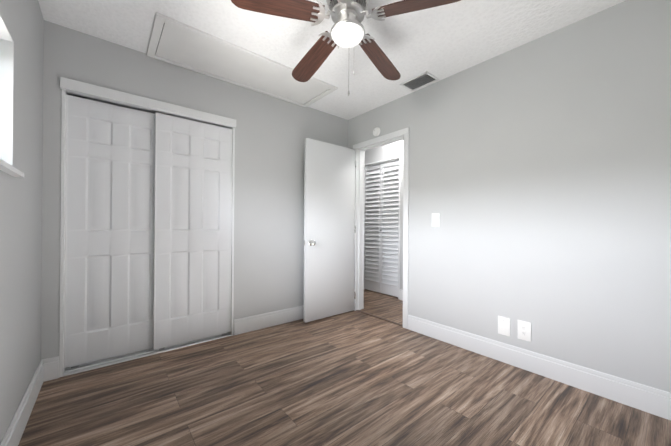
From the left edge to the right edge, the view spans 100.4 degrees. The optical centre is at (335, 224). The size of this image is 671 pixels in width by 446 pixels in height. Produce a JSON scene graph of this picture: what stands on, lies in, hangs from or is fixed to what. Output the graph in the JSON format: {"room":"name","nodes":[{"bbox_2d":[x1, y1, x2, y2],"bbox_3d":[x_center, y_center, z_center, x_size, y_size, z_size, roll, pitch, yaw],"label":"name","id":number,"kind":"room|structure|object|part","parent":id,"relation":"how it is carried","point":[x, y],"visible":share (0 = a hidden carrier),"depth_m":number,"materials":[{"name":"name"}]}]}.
{"room":"empty bedroom","nodes":[
{"label":"empty bedroom","id":0,"kind":"room"},
{"bbox_2d":[0,0,47,443],"bbox_3d":[-1.001,-0.162,0.547,0.210,2.440,3.546,0,0,-39],"label":"wall","id":1,"kind":"structure","parent":0,"point":[23,27],"depth_m":1.44,"materials":[{"name":"paint"}]},
{"bbox_2d":[0,159,23,177],"bbox_3d":[-1.020,-0.234,0.612,0.202,0.022,1.690,0,0,-39],"label":"window sill","id":2,"kind":"structure","parent":1,"relation":"attached to","point":[7,168],"depth_m":1.17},
{"bbox_2d":[0,358,51,445],"bbox_3d":[-0.923,0.984,0.614,0.030,0.150,3.306,0,0,-39],"label":"baseboard","id":3,"kind":"structure","parent":1,"relation":"attached to","point":[43,373],"depth_m":1.50,"materials":[{"name":"white wood"}]},
{"bbox_2d":[67,94,154,113],"bbox_3d":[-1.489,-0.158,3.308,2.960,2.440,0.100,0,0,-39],"label":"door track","id":4,"kind":"structure","parent":0,"point":[109,103],"depth_m":2.67,"materials":[{"name":"metal"}]},
{"bbox_2d":[48,21,347,357],"bbox_3d":[-0.952,-0.156,2.804,2.730,2.440,0.120,0,0,-39],"label":"wall","id":5,"kind":"structure","parent":0,"point":[271,132],"depth_m":2.77,"materials":[{"name":"paint"}]},
{"bbox_2d":[64,94,154,367],"bbox_3d":[-1.705,0.056,2.213,0.628,1.979,0.038,0,0,-39],"label":"closet door","id":6,"kind":"structure","parent":5,"relation":"in","point":[109,235],"depth_m":2.16,"materials":[{"name":"white wood"}]},
{"bbox_2d":[59,89,234,377],"bbox_3d":[-1.482,0.055,2.366,1.200,2.010,0.125,0,0,-39],"label":"door frame","id":7,"kind":"structure","parent":5,"relation":"attached to","point":[62,235],"depth_m":1.95,"materials":[{"name":"white wood"}]},
{"bbox_2d":[62,333,231,376],"bbox_3d":[-1.486,1.054,2.360,1.172,0.011,0.120,0,0,-39],"label":"sill","id":8,"kind":"structure","parent":5,"relation":"attached to","point":[105,362],"depth_m":2.23,"materials":[{"name":"silver metal"}]},
{"bbox_2d":[60,77,235,128],"bbox_3d":[-1.471,-0.980,2.363,1.216,0.076,0.140,0,0,-39],"label":"trim","id":9,"kind":"structure","parent":5,"relation":"attached to","point":[91,91],"depth_m":2.22,"materials":[{"name":"white wood"}]},
{"bbox_2d":[153,112,231,349],"bbox_3d":[-1.260,0.059,2.518,0.628,1.979,0.038,0,0,-39],"label":"closet door","id":10,"kind":"structure","parent":5,"relation":"in","point":[192,224],"depth_m":2.48,"materials":[{"name":"white wood"}]},
{"bbox_2d":[234,305,303,334],"bbox_3d":[-0.406,0.994,3.154,1.465,0.150,0.036,0,0,-39],"label":"baseboard","id":11,"kind":"structure","parent":5,"relation":"attached to","point":[256,322],"depth_m":2.91,"materials":[{"name":"white wood"}]},
{"bbox_2d":[38,0,625,119],"bbox_3d":[0.275,-1.409,2.429,4.555,0.080,4.840,0,0,-39],"label":"ceiling","id":12,"kind":"structure","parent":0,"point":[444,41],"depth_m":1.98,"materials":[{"name":"paint"}]},
{"bbox_2d":[146,12,337,106],"bbox_3d":[-0.749,-1.366,2.514,1.530,0.019,0.572,0,0,-39],"label":"attic access panel","id":13,"kind":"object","parent":12,"relation":"attached to","point":[177,43],"depth_m":2.35,"materials":[{"name":"paint"}]},
{"bbox_2d":[231,0,460,95],"bbox_3d":[0.053,-1.040,1.636,1.212,0.665,1.186,0,0,-39],"label":"ceiling fan","id":14,"kind":"object","parent":12,"relation":"hanging from","point":[347,28],"visible":1,"depth_m":1.55,"materials":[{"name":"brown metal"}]},
{"bbox_3d":[-0.273,-1.173,1.495,0.562,0.048,0.148,0,0,-17],"label":"blade","id":15,"kind":"part","parent":14,"relation":"part of","materials":[{"name":"brown wood"}]},
{"bbox_3d":[-0.135,-1.141,1.891,0.148,0.109,0.554,0,0,-35],"label":"blade","id":16,"kind":"part","parent":14,"relation":"part of","materials":[{"name":"brown wood"}]},
{"bbox_3d":[0.065,-1.172,1.242,0.148,0.047,0.562,0,0,1],"label":"blade","id":17,"kind":"part","parent":14,"relation":"part of","materials":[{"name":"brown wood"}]},
{"bbox_3d":[0.070,-1.232,1.601,0.250,0.282,0.250,0,0,-39],"label":"motor","id":18,"kind":"part","parent":14,"relation":"part of","materials":[{"name":"silver metal"}]},
{"bbox_3d":[0.069,-1.067,1.601,0.184,0.056,0.184,0,0,-39],"label":"globe","id":19,"kind":"part","parent":14,"relation":"part of","materials":[{"name":"white glass"}]},
{"bbox_3d":[0.283,-1.138,1.885,0.148,0.109,0.554,0,0,37],"label":"blade","id":20,"kind":"part","parent":14,"relation":"part of","materials":[{"name":"brown wood"}]},
{"bbox_3d":[0.410,-1.169,1.485,0.562,0.048,0.148,0,0,19],"label":"blade","id":21,"kind":"part","parent":14,"relation":"part of","materials":[{"name":"brown wood"}]},
{"bbox_2d":[400,71,439,91],"bbox_3d":[0.797,-1.358,2.663,0.210,0.014,0.300,0,0,-39],"label":"ceiling vent","id":22,"kind":"object","parent":12,"relation":"in","point":[420,81],"visible":1,"depth_m":2.65,"materials":[{"name":"grey metal"}]},
{"bbox_2d":[18,289,670,445],"bbox_3d":[0.260,1.101,2.422,4.555,0.060,4.840,0,0,-39],"label":"floor","id":23,"kind":"structure","parent":0,"point":[353,378],"depth_m":1.71,"materials":[{"name":"brown wood"}]},
{"bbox_2d":[356,310,402,326],"bbox_3d":[0.502,1.072,3.236,0.038,0.006,0.730,0,0,-39],"label":"threshold","id":24,"kind":"object","parent":23,"relation":"on","point":[380,318],"depth_m":3.20,"materials":[{"name":"wood"}]},
{"bbox_2d":[364,140,403,289],"bbox_3d":[1.041,-0.140,4.031,0.120,2.440,3.340,0,0,-39],"label":"wall","id":25,"kind":"structure","parent":0,"point":[391,150],"depth_m":4.11,"materials":[{"name":"paint"}]},
{"bbox_2d":[364,160,398,296],"bbox_3d":[0.717,0.054,4.387,0.070,2.020,0.730,0,0,-39],"label":"louvered bifold door","id":26,"kind":"structure","parent":25,"relation":"in","point":[381,229],"depth_m":4.37,"materials":[{"name":"white wood"}]},
{"bbox_2d":[364,158,398,167],"bbox_3d":[0.731,-0.971,4.395,0.050,0.020,0.740,0,0,-39],"label":"trim","id":27,"kind":"structure","parent":25,"relation":"attached to","point":[382,163],"depth_m":4.37,"materials":[{"name":"white wood"}]},
{"bbox_2d":[364,156,399,298],"bbox_3d":[0.686,0.038,4.362,0.008,2.082,0.784,0,0,-39],"label":"door frame","id":28,"kind":"structure","parent":25,"relation":"attached to","point":[399,220],"depth_m":4.07,"materials":[{"name":"white wood"}]},
{"bbox_2d":[399,289,402,299],"bbox_3d":[0.696,1.002,3.751,0.755,0.150,3.100,0,0,-39],"label":"baseboard","id":29,"kind":"structure","parent":25,"relation":"attached to","point":[400,294],"depth_m":4.03,"materials":[{"name":"white wood"}]},
{"bbox_2d":[348,0,670,392],"bbox_3d":[1.252,-0.143,2.397,0.120,2.440,3.546,0,0,-39],"label":"wall","id":30,"kind":"structure","parent":0,"point":[540,176],"depth_m":1.95,"materials":[{"name":"paint"}]},
{"bbox_2d":[303,138,355,322],"bbox_3d":[-0.047,0.058,3.272,0.742,2.003,0.181,0,0,-39],"label":"entry door","id":31,"kind":"structure","parent":30,"relation":"in","point":[329,205],"depth_m":3.22,"materials":[{"name":"white wood"}]},
{"bbox_2d":[373,127,379,136],"bbox_3d":[0.471,-1.081,3.238,0.032,0.104,0.104,0,0,-39],"label":"smoke detector","id":32,"kind":"object","parent":30,"relation":"attached to","point":[376,131],"visible":1,"depth_m":3.22,"materials":[{"name":"white plastic"}]},
{"bbox_2d":[353,127,408,328],"bbox_3d":[0.539,0.031,3.263,0.152,2.088,0.846,0,0,-39],"label":"door frame","id":33,"kind":"structure","parent":30,"relation":"attached to","point":[404,132],"depth_m":3.46,"materials":[{"name":"white wood"}]},
{"bbox_2d":[432,213,439,226],"bbox_3d":[0.949,-0.049,2.658,0.016,0.128,0.080,0,0,-39],"label":"switch plate","id":34,"kind":"object","parent":30,"relation":"attached to","point":[435,219],"visible":1,"depth_m":2.66,"materials":[{"name":"white plastic"}]},
{"bbox_2d":[498,316,509,336],"bbox_3d":[1.324,0.794,2.198,0.008,0.142,0.088,0,0,-39],"label":"electrical outlet plate","id":35,"kind":"object","parent":30,"relation":"attached to","point":[503,325],"visible":1,"depth_m":2.19,"materials":[{"name":"white plastic"}]},
{"bbox_2d":[517,320,530,341],"bbox_3d":[1.411,0.790,2.091,0.009,0.142,0.088,0,0,-39],"label":"electrical outlet plate","id":36,"kind":"object","parent":30,"relation":"attached to","point":[524,330],"visible":1,"depth_m":2.09,"materials":[{"name":"white plastic"}]},
{"bbox_2d":[408,315,670,419],"bbox_3d":[1.485,1.002,1.992,0.019,0.150,2.320,0,0,-39],"label":"baseboard","id":37,"kind":"structure","parent":30,"relation":"attached to","point":[649,399],"depth_m":1.92,"materials":[{"name":"white wood"}]}
]}

